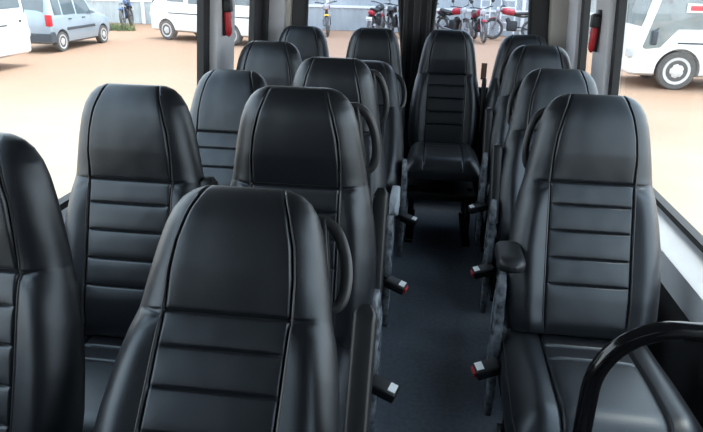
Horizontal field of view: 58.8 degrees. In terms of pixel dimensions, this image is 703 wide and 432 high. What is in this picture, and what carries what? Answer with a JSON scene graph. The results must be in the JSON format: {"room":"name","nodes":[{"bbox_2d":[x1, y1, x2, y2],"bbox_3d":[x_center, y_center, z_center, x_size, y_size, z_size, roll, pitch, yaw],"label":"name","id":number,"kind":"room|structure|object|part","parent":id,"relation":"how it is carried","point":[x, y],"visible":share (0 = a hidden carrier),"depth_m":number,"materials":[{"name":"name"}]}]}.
{"room":"vehicle interior","nodes":[
{"label":"vehicle interior","id":0,"kind":"room"},
{"bbox_2d":[374,199,506,431],"bbox_3d":[0.068,0.806,2.172,2.190,0.060,5.360,4,21,6],"label":"floor","id":1,"kind":"structure","parent":0,"point":[432,338],"depth_m":2.81,"materials":[{"name":"black carpet"}]},
{"bbox_2d":[0,132,84,431],"bbox_3d":[-0.826,0.497,1.183,0.468,1.194,0.717,4,21,6],"label":"seat","id":2,"kind":"object","parent":1,"relation":"on","point":[42,350],"visible":1,"depth_m":1.25,"materials":[{"name":"black leather"}]},
{"bbox_2d":[65,83,217,431],"bbox_3d":[-0.676,0.288,1.726,0.468,1.196,0.710,4,21,6],"label":"seat","id":3,"kind":"object","parent":1,"relation":"on","point":[138,155],"visible":0.55,"depth_m":1.80,"materials":[{"name":"black leather"}]},
{"bbox_2d":[83,335,123,431],"bbox_3d":[-0.690,0.492,1.720,0.460,0.176,0.550,4,21,6],"label":"cushion","id":4,"kind":"object","parent":3,"relation":"on","point":[101,351],"depth_m":1.69,"materials":[{"name":"black leather"}]},
{"bbox_3d":[-0.642,-0.012,1.855,0.468,0.748,0.174,4,3,6],"label":"backrest","id":5,"kind":"part","parent":3,"relation":"part of","materials":[{"name":"black leather"}]},
{"bbox_3d":[-0.434,0.082,1.861,0.044,0.400,0.060,4,3,6],"label":"armrest","id":6,"kind":"part","parent":3,"relation":"part of","materials":[{"name":"black plastic"}]},
{"bbox_2d":[190,69,266,185],"bbox_3d":[-0.553,0.061,2.412,0.449,1.125,0.886,4,21,6],"label":"seat","id":7,"kind":"object","parent":1,"relation":"on","point":[220,98],"visible":0.12,"depth_m":2.52,"materials":[{"name":"black leather"}]},
{"bbox_2d":[93,185,377,431],"bbox_3d":[-0.261,0.600,1.110,0.548,1.081,0.958,4,21,6],"label":"seat","id":8,"kind":"object","parent":1,"relation":"on","point":[231,330],"visible":1,"depth_m":1.23,"materials":[{"name":"black leather"}]},
{"bbox_3d":[-0.042,0.108,1.342,0.094,0.211,0.072,4,-20,6],"label":"grab handle","id":9,"kind":"part","parent":8,"relation":"part of","materials":[{"name":"plastic"}]},
{"bbox_3d":[0.011,0.362,1.134,0.044,0.400,0.060,4,-11,6],"label":"armrest","id":10,"kind":"part","parent":8,"relation":"part of","materials":[{"name":"black plastic"}]},
{"bbox_2d":[236,41,301,85],"bbox_3d":[-0.464,-0.211,3.038,0.468,1.181,0.764,4,21,6],"label":"seat","id":11,"kind":"object","parent":1,"relation":"on","point":[277,62],"visible":0.16,"depth_m":3.10,"materials":[{"name":"black leather"}]},
{"bbox_2d":[279,25,328,61],"bbox_3d":[-0.360,-0.539,3.873,0.444,1.190,0.735,4,21,6],"label":"seat","id":12,"kind":"object","parent":1,"relation":"on","point":[310,41],"visible":0.11,"depth_m":3.92,"materials":[{"name":"black leather"}]},
{"bbox_2d":[230,85,399,431],"bbox_3d":[-0.143,0.303,1.705,0.587,1.208,0.681,4,21,6],"label":"seat","id":13,"kind":"object","parent":1,"relation":"on","point":[308,142],"visible":0.41,"depth_m":1.76,"materials":[{"name":"black leather"}]},
{"bbox_3d":[-0.160,0.002,1.829,0.482,0.748,0.174,4,9,6],"label":"backrest","id":14,"kind":"part","parent":13,"relation":"part of","materials":[{"name":"black leather"}]},
{"bbox_2d":[337,346,349,431],"bbox_3d":[-0.203,0.499,1.730,0.460,0.176,0.550,4,21,6],"label":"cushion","id":15,"kind":"object","parent":13,"relation":"on","point":[343,352],"depth_m":1.71,"materials":[{"name":"black leather"}]},
{"bbox_3d":[0.039,-0.222,1.810,0.093,0.215,0.031,4,21,7],"label":"grab handle","id":16,"kind":"part","parent":13,"relation":"part of","materials":[{"name":"plastic"}]},
{"bbox_3d":[0.078,0.114,1.876,0.044,0.400,0.060,4,3,6],"label":"armrest","id":17,"kind":"part","parent":13,"relation":"part of","materials":[{"name":"black plastic"}]},
{"bbox_2d":[292,57,407,326],"bbox_3d":[-0.057,0.064,2.322,0.566,1.207,0.668,4,21,6],"label":"seat","id":18,"kind":"object","parent":1,"relation":"on","point":[351,77],"visible":0.18,"depth_m":2.36,"materials":[{"name":"black leather"}]},
{"bbox_3d":[-0.080,-0.238,2.451,0.449,0.748,0.174,4,8,6],"label":"backrest","id":19,"kind":"part","parent":18,"relation":"part of","materials":[{"name":"black leather"}]},
{"bbox_3d":[0.106,-0.462,2.435,0.087,0.215,0.032,6,22,11],"label":"grab handle","id":20,"kind":"part","parent":18,"relation":"part of","materials":[{"name":"plastic"}]},
{"bbox_2d":[346,27,404,133],"bbox_3d":[0.090,-0.497,3.782,0.444,1.197,0.707,4,21,6],"label":"seat","id":21,"kind":"object","parent":1,"relation":"on","point":[365,43],"visible":0.19,"depth_m":3.82,"materials":[{"name":"black leather"}]},
{"bbox_2d":[361,60,418,305],"bbox_3d":[0.067,-0.183,3.151,0.572,1.070,0.976,4,21,6],"label":"seat","id":22,"kind":"object","parent":1,"relation":"on","point":[396,167],"visible":0.23,"depth_m":3.21,"materials":[{"name":"black leather"}]},
{"bbox_3d":[0.053,-0.485,3.292,0.468,0.748,0.174,4,-22,6],"label":"backrest","id":23,"kind":"part","parent":22,"relation":"part of","materials":[{"name":"black leather"}]},
{"bbox_2d":[388,193,395,247],"bbox_3d":[-0.011,0.005,3.008,0.460,0.176,0.550,4,21,6],"label":"cushion","id":24,"kind":"object","parent":22,"relation":"on","point":[388,193],"depth_m":2.98,"materials":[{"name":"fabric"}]},
{"bbox_3d":[0.257,-0.673,3.393,0.090,0.211,0.072,4,-22,6],"label":"grab handle","id":25,"kind":"part","parent":22,"relation":"part of","materials":[{"name":"plastic"}]},
{"bbox_2d":[404,29,486,246],"bbox_3d":[0.570,-0.487,3.789,0.464,1.195,0.716,4,21,6],"label":"seat","id":26,"kind":"object","parent":1,"relation":"on","point":[446,113],"visible":0.98,"depth_m":3.85,"materials":[{"name":"black leather"}]},
{"bbox_3d":[0.545,-0.191,3.834,0.400,0.050,0.460,4,21,6],"label":"seat frame","id":27,"kind":"part","parent":26,"relation":"part of","materials":[{"name":"black plastic"}]},
{"bbox_2d":[407,141,479,181],"bbox_3d":[0.547,-0.354,3.754,0.430,0.116,0.550,4,21,6],"label":"cushion","id":28,"kind":"object","parent":26,"relation":"on","point":[430,160],"depth_m":3.53,"materials":[{"name":"black leather"}]},
{"bbox_3d":[0.594,-0.788,3.920,0.444,0.748,0.174,4,3,6],"label":"backrest","id":29,"kind":"part","parent":26,"relation":"part of","materials":[{"name":"black leather"}]},
{"bbox_3d":[0.813,-0.664,3.894,0.026,0.400,0.060,4,15,6],"label":"armrest","id":30,"kind":"part","parent":26,"relation":"part of","materials":[{"name":"black plastic"}]},
{"bbox_2d":[479,34,546,251],"bbox_3d":[1.004,-0.437,3.706,0.430,1.181,0.762,4,21,6],"label":"seat","id":31,"kind":"object","parent":1,"relation":"on","point":[511,42],"visible":0.19,"depth_m":3.79,"materials":[{"name":"black leather"}]},
{"bbox_2d":[485,175,489,201],"bbox_3d":[0.987,-0.231,3.674,0.430,0.176,0.550,4,21,6],"label":"cushion","id":32,"kind":"object","parent":31,"relation":"on","point":[487,189],"depth_m":3.47,"materials":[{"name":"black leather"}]},
{"bbox_3d":[1.038,-0.737,3.838,0.430,0.748,0.174,4,-2,6],"label":"backrest","id":33,"kind":"part","parent":31,"relation":"part of","materials":[{"name":"black leather"}]},
{"bbox_2d":[468,45,570,301],"bbox_3d":[0.892,-0.228,3.167,0.560,1.178,0.790,4,21,6],"label":"seat","id":34,"kind":"object","parent":1,"relation":"on","point":[524,59],"visible":0.34,"depth_m":3.26,"materials":[{"name":"black leather"}]},
{"bbox_3d":[0.727,-0.409,3.334,0.044,0.344,0.060,4,-3,6],"label":"armrest","id":35,"kind":"part","parent":34,"relation":"part of","materials":[{"name":"black plastic"}]},
{"bbox_2d":[487,195,498,244],"bbox_3d":[0.917,-0.017,3.120,0.460,0.176,0.550,4,21,6],"label":"cushion","id":36,"kind":"object","parent":34,"relation":"on","point":[496,239],"depth_m":2.91,"materials":[{"name":"fabric"}]},
{"bbox_3d":[0.830,-0.765,3.358,0.087,0.214,0.054,-15,27,-36],"label":"grab handle","id":37,"kind":"part","parent":34,"relation":"part of","materials":[{"name":"plastic"}]},
{"bbox_3d":[0.969,-0.523,3.290,0.468,0.748,0.174,4,-3,6],"label":"backrest","id":38,"kind":"part","parent":34,"relation":"part of","materials":[{"name":"black leather"}]},
{"bbox_2d":[470,68,597,395],"bbox_3d":[0.778,0.044,2.500,0.564,1.152,0.852,4,21,6],"label":"seat","id":39,"kind":"object","parent":1,"relation":"on","point":[539,87],"visible":0.28,"depth_m":2.60,"materials":[{"name":"black leather"}]},
{"bbox_3d":[0.612,-0.137,2.648,0.044,0.344,0.060,4,-9,6],"label":"armrest","id":40,"kind":"part","parent":39,"relation":"part of","materials":[{"name":"black plastic"}]},
{"bbox_2d":[496,262,509,329],"bbox_3d":[0.801,0.254,2.419,0.460,0.176,0.550,4,21,6],"label":"cushion","id":41,"kind":"object","parent":39,"relation":"on","point":[497,269],"depth_m":2.23,"materials":[{"name":"fabric"}]},
{"bbox_3d":[0.719,-0.485,2.715,0.081,0.211,0.072,4,-9,6],"label":"grab handle","id":42,"kind":"part","parent":39,"relation":"part of","materials":[{"name":"plastic"}]},
{"bbox_3d":[0.857,-0.251,2.625,0.468,0.748,0.174,4,-9,6],"label":"backrest","id":43,"kind":"part","parent":39,"relation":"part of","materials":[{"name":"black leather"}]},
{"bbox_2d":[471,93,702,431],"bbox_3d":[0.658,0.293,1.817,0.590,1.179,0.814,4,21,6],"label":"seat","id":44,"kind":"object","parent":1,"relation":"on","point":[579,265],"visible":0.96,"depth_m":1.88,"materials":[{"name":"black leather"}]},
{"bbox_3d":[0.594,-0.245,2.009,0.087,0.214,0.054,-15,27,-36],"label":"grab handle","id":45,"kind":"part","parent":44,"relation":"part of","materials":[{"name":"plastic"}]},
{"bbox_3d":[0.733,-0.003,1.941,0.468,0.748,0.174,4,-2,6],"label":"backrest","id":46,"kind":"part","parent":44,"relation":"part of","materials":[{"name":"black leather"}]},
{"bbox_2d":[499,328,702,431],"bbox_3d":[0.681,0.503,1.773,0.500,0.176,0.550,4,21,6],"label":"cushion","id":47,"kind":"object","parent":44,"relation":"on","point":[542,371],"depth_m":1.67,"materials":[{"name":"black leather"}]},
{"bbox_2d":[647,283,702,428],"bbox_3d":[1.072,-0.028,1.714,0.167,1.890,5.260,4,21,6],"label":"wall","id":48,"kind":"structure","parent":0,"point":[682,361],"depth_m":2.04,"materials":[{"name":"black plastic"}]},
{"bbox_2d":[547,0,568,50],"bbox_3d":[1.352,-1.225,3.980,0.265,1.135,0.100,4,21,6],"label":"trim","id":49,"kind":"structure","parent":48,"relation":"attached to","point":[558,9],"depth_m":3.94,"materials":[{"name":"grey plastic"}]},
{"bbox_2d":[566,0,581,68],"bbox_3d":[1.388,-1.173,3.849,0.160,1.135,0.350,4,21,6],"label":"trim","id":50,"kind":"structure","parent":48,"relation":"attached to","point":[574,8],"depth_m":3.76,"materials":[{"name":"grey plastic"}]},
{"bbox_2d":[577,0,590,71],"bbox_3d":[1.338,-1.029,3.463,0.115,1.085,0.520,4,21,6],"label":"window","id":51,"kind":"structure","parent":48,"relation":"in","point":[586,4],"depth_m":3.64,"materials":[{"name":"clear glass"}]},
{"bbox_2d":[588,10,601,52],"bbox_3d":[1.216,-0.924,3.121,0.048,0.206,0.085,4,21,6],"label":"hammer","id":52,"kind":"object","parent":48,"relation":"attached to","point":[596,18],"visible":1,"depth_m":3.10,"materials":[{"name":"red plastic"}]},
{"bbox_3d":[1.214,-0.902,3.130,0.039,0.157,0.042,4,21,6],"label":"handle","id":53,"kind":"part","parent":52,"relation":"part of","materials":[{"name":"red plastic"}]},
{"bbox_2d":[591,0,627,94],"bbox_3d":[1.285,-0.893,3.124,0.170,1.135,0.260,4,21,6],"label":"trim","id":54,"kind":"structure","parent":48,"relation":"attached to","point":[601,59],"depth_m":3.06,"materials":[{"name":"white plastic"}]},
{"bbox_2d":[572,0,702,431],"bbox_3d":[0.804,0.023,1.690,0.655,1.780,3.210,4,21,6],"label":"handrail","id":55,"kind":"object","parent":48,"relation":"in","point":[696,237],"depth_m":1.13,"materials":[{"name":"black plastic"}]},
{"bbox_3d":[0.682,0.625,1.223,0.591,0.993,0.090,4,22,8],"label":"grab rail","id":56,"kind":"part","parent":55,"relation":"part of","materials":[{"name":"black metal"}]},
{"bbox_2d":[657,206,702,322],"bbox_3d":[1.071,0.276,1.805,0.090,0.168,5.210,4,21,6],"label":"trim","id":57,"kind":"structure","parent":48,"relation":"attached to","point":[681,260],"depth_m":2.04,"materials":[{"name":"white plastic"}]},
{"bbox_3d":[-0.901,-0.158,1.929,0.164,1.890,5.260,4,21,6],"label":"wall","id":58,"kind":"structure","parent":0,"visible":0},
{"bbox_2d":[61,207,67,223],"bbox_3d":[-0.931,0.074,1.996,0.045,0.188,5.210,4,21,6],"label":"trim","id":59,"kind":"structure","parent":58,"relation":"attached to","point":[64,211],"depth_m":2.01,"materials":[{"name":"white plastic"}]},
{"bbox_2d":[58,0,209,210],"bbox_3d":[-0.915,-0.433,1.684,0.104,1.000,3.100,4,21,6],"label":"window","id":60,"kind":"structure","parent":58,"relation":"in","point":[203,6],"depth_m":3.07,"materials":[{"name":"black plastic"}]},
{"bbox_2d":[209,0,234,70],"bbox_3d":[-0.693,-1.033,3.249,0.168,1.050,0.300,4,21,6],"label":"trim","id":61,"kind":"structure","parent":58,"relation":"attached to","point":[221,47],"depth_m":3.19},
{"bbox_2d":[222,0,232,36],"bbox_3d":[-0.630,-1.019,3.170,0.048,0.206,0.085,4,21,6],"label":"hammer","id":62,"kind":"object","parent":58,"relation":"attached to","point":[227,5],"visible":1,"depth_m":3.16,"materials":[{"name":"red plastic"}]},
{"bbox_3d":[-0.629,-0.996,3.179,0.039,0.157,0.042,4,21,6],"label":"handle","id":63,"kind":"part","parent":62,"relation":"part of","materials":[{"name":"red plastic"}]},
{"bbox_2d":[248,0,262,42],"bbox_3d":[-0.638,-1.230,3.743,0.104,1.000,0.850,4,21,6],"label":"window","id":64,"kind":"structure","parent":58,"relation":"in","point":[255,6],"depth_m":3.94,"materials":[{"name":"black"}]},
{"bbox_2d":[261,0,268,40],"bbox_3d":[-0.585,-1.358,4.087,0.158,1.050,0.070,4,21,6],"label":"trim","id":65,"kind":"structure","parent":58,"relation":"attached to","point":[265,5],"depth_m":4.08,"materials":[{"name":"black plastic"}]},
{"bbox_2d":[268,0,286,40],"bbox_3d":[-0.525,-1.385,4.160,0.258,1.050,0.100,4,21,6],"label":"trim","id":66,"kind":"structure","parent":58,"relation":"attached to","point":[277,8],"depth_m":4.13,"materials":[{"name":"grey plastic"}]},
{"bbox_2d":[285,0,292,27],"bbox_3d":[-0.505,-1.393,4.181,0.294,1.050,0.070,4,21,6],"label":"trim","id":67,"kind":"structure","parent":58,"relation":"attached to","point":[288,21],"depth_m":4.15,"materials":[{"name":"grey plastic"}]},
{"bbox_3d":[0.434,-1.960,3.862,2.190,0.200,0.080,4,21,6],"label":"wall","id":68,"kind":"structure","parent":0,"visible":0},
{"bbox_2d":[291,0,413,186],"bbox_3d":[-0.102,-1.046,4.266,1.060,1.860,0.080,4,21,6],"label":"door","id":69,"kind":"structure","parent":68,"relation":"in","point":[300,8],"depth_m":4.15,"materials":[{"name":"black metal"}]},
{"bbox_2d":[405,0,549,200],"bbox_3d":[0.923,-0.979,4.155,1.055,1.860,0.080,4,21,6],"label":"door","id":70,"kind":"structure","parent":68,"relation":"in","point":[424,14],"depth_m":4.07,"materials":[{"name":"black metal"}]},
{"label":"outside","id":71,"kind":"structure","parent":0,"visible":0},
{"bbox_2d":[0,22,702,234],"bbox_3d":[1.816,-3.268,14.701,120.000,0.051,110.000,4,21,6],"label":"ground","id":72,"kind":"structure","parent":71,"point":[45,90],"depth_m":12.62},
{"bbox_2d":[0,0,30,57],"bbox_3d":[-8.932,-3.885,12.643,1.938,2.175,5.140,4,21,6],"label":"van","id":73,"kind":"object","parent":72,"relation":"on","point":[15,34],"visible":1,"depth_m":14.32,"materials":[{"name":"white paint"}]},
{"bbox_2d":[21,0,110,51],"bbox_3d":[-8.659,-5.933,18.535,1.750,1.700,3.580,4,21,6],"label":"hatchback car","id":74,"kind":"object","parent":72,"relation":"on","point":[58,23],"visible":0.73,"depth_m":17.48,"materials":[{"name":"silver metal"}]},
{"bbox_2d":[44,15,52,26],"bbox_3d":[-8.202,-5.288,16.881,0.140,0.300,0.140,4,21,6],"label":"tail lamp","id":75,"kind":"object","parent":74,"relation":"attached to","point":[48,19],"depth_m":16.84,"materials":[{"name":"red plastic"}]},
{"bbox_3d":[-7.941,-5.579,18.360,0.016,0.075,1.550,4,21,6],"label":"moulding","id":76,"kind":"part","parent":74,"relation":"part of","materials":[{"name":"black plastic"}]},
{"bbox_2d":[109,22,135,30],"bbox_3d":[-9.068,-7.288,23.912,1.731,0.360,0.987,4,21,6],"label":"grass","id":77,"kind":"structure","parent":72,"relation":"on","point":[116,27],"depth_m":23.76,"materials":[{"name":"green plant"}]},
{"bbox_2d":[117,0,133,26],"bbox_3d":[-9.118,-8.403,25.199,0.829,1.438,2.053,4,21,6],"label":"motorcycle","id":78,"kind":"object","parent":72,"relation":"on","point":[124,14],"visible":0.96,"depth_m":24.99,"materials":[{"name":"metal"}]},
{"bbox_2d":[149,0,248,44],"bbox_3d":[-4.206,-6.884,20.752,5.340,2.075,1.788,12,24,26],"label":"van","id":79,"kind":"object","parent":72,"relation":"on","point":[171,17],"visible":0.42,"depth_m":20.62,"materials":[{"name":"white paint"}]},
{"bbox_3d":[-4.437,-6.420,19.981,3.900,0.035,0.014,12,24,26],"label":"moulding","id":80,"kind":"part","parent":79,"relation":"part of","materials":[{"name":"white plastic"}]},
{"bbox_2d":[314,0,336,35],"bbox_3d":[-0.898,-7.709,23.824,0.866,1.503,2.146,5,22,10],"label":"motorcycle","id":81,"kind":"object","parent":72,"relation":"on","point":[326,21],"visible":1,"depth_m":23.24,"materials":[{"name":"metal"}]},
{"bbox_2d":[86,0,596,37],"bbox_3d":[-2.114,-9.500,25.758,37.000,3.400,0.170,4,21,6],"label":"wall","id":82,"kind":"structure","parent":72,"relation":"on","point":[350,15],"depth_m":25.89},
{"bbox_3d":[-8.964,-9.935,26.462,0.140,3.400,0.080,4,21,6],"label":"post","id":83,"kind":"part","parent":82,"relation":"part of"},
{"bbox_3d":[-2.132,-8.796,26.017,36.000,0.100,0.050,4,21,6],"label":"rail","id":84,"kind":"part","parent":82,"relation":"part of","materials":[{"name":"white metal"}]},
{"bbox_3d":[6.908,-8.889,24.734,0.140,3.400,0.080,4,21,6],"label":"post","id":85,"kind":"part","parent":82,"relation":"part of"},
{"bbox_2d":[366,1,391,27],"bbox_3d":[0.950,-7.662,23.814,0.867,1.503,2.147,14,24,29],"label":"motorcycle","id":86,"kind":"object","parent":72,"relation":"on","point":[377,21],"visible":0.94,"depth_m":23.66,"materials":[{"name":"metal"}]},
{"bbox_3d":[1.078,-7.963,23.870,0.288,0.273,0.529,13,24,16],"label":"fuel tank","id":87,"kind":"part","parent":86,"relation":"part of","materials":[{"name":"black metal"}]},
{"bbox_2d":[384,0,399,35],"bbox_3d":[1.731,-7.681,23.910,0.867,1.503,2.148,1,21,-1],"label":"motorcycle","id":88,"kind":"object","parent":72,"relation":"on","point":[390,16],"visible":0.65,"depth_m":24.01,"materials":[{"name":"metal"}]},
{"bbox_2d":[435,0,472,35],"bbox_3d":[3.867,-7.393,23.298,0.866,1.503,2.146,-5,22,-15],"label":"motorcycle","id":89,"kind":"object","parent":72,"relation":"on","point":[456,23],"visible":0.87,"depth_m":23.15,"materials":[{"name":"metal"}]},
{"bbox_3d":[3.608,-7.747,23.558,0.257,0.174,0.851,-14,26,-24],"label":"seat","id":90,"kind":"part","parent":89,"relation":"part of","materials":[{"name":"black leather"}]},
{"bbox_3d":[3.907,-7.564,23.017,0.288,0.273,0.529,-14,26,-24],"label":"fuel tank","id":91,"kind":"part","parent":89,"relation":"part of","materials":[{"name":"red metal"}]},
{"bbox_2d":[467,0,494,42],"bbox_3d":[4.694,-7.157,22.745,0.866,1.503,2.146,5,22,8],"label":"motorcycle","id":92,"kind":"object","parent":72,"relation":"on","point":[478,24],"visible":0.98,"depth_m":22.40,"materials":[{"name":"metal"}]},
{"bbox_2d":[478,0,490,36],"bbox_3d":[5.290,-8.526,24.445,0.410,2.872,0.529,4,21,6],"label":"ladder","id":93,"kind":"object","parent":72,"relation":"on","point":[481,0],"visible":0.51,"depth_m":24.51,"materials":[{"name":"white metal"}]},
{"bbox_3d":[5.468,-8.514,24.425,0.050,2.900,0.070,4,12,6],"label":"rail","id":94,"kind":"part","parent":93,"relation":"part of","materials":[{"name":"white metal"}]},
{"bbox_2d":[486,0,527,38],"bbox_3d":[6.055,-7.370,23.371,2.146,1.503,0.866,13,24,27],"label":"motorcycle","id":95,"kind":"object","parent":72,"relation":"on","point":[511,25],"visible":0.67,"depth_m":23.39,"materials":[{"name":"metal"}]},
{"bbox_3d":[5.895,-7.660,23.383,0.529,0.273,0.288,8,18,15],"label":"fuel tank","id":96,"kind":"part","parent":95,"relation":"part of","materials":[{"name":"red metal"}]},
{"bbox_3d":[6.230,-7.324,23.374,1.326,0.708,0.235,8,18,15],"label":"frame","id":97,"kind":"part","parent":95,"relation":"part of","materials":[{"name":"metal"}]},
{"bbox_3d":[6.509,-7.548,23.221,0.851,0.174,0.257,8,18,15],"label":"seat","id":98,"kind":"part","parent":95,"relation":"part of","materials":[{"name":"black leather"}]},
{"bbox_2d":[499,0,516,36],"bbox_3d":[6.208,-8.539,24.532,0.600,2.872,0.529,4,21,6],"label":"ladder","id":99,"kind":"object","parent":72,"relation":"on","point":[501,0],"visible":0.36,"depth_m":24.59,"materials":[{"name":"white metal"}]},
{"bbox_2d":[621,0,702,89],"bbox_3d":[9.544,-4.192,13.920,6.740,2.625,2.158,4,21,6],"label":"minibus","id":100,"kind":"object","parent":72,"relation":"on","point":[663,39],"visible":0.91,"depth_m":13.50,"materials":[{"name":"white paint"}]},
{"bbox_2d":[651,28,659,44],"bbox_3d":[6.522,-3.858,13.381,0.111,0.363,0.184,12,24,25],"label":"mirror","id":101,"kind":"object","parent":100,"relation":"attached to","point":[655,32],"depth_m":13.37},
{"bbox_3d":[9.646,-3.542,13.119,5.300,0.035,0.014,4,21,6],"label":"moulding","id":102,"kind":"part","parent":100,"relation":"part of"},
{"bbox_3d":[7.499,-4.355,13.093,0.700,0.100,0.010,4,21,6],"label":"sticker panel","id":103,"kind":"part","parent":100,"relation":"part of","materials":[{"name":"red plastic"}]}
]}

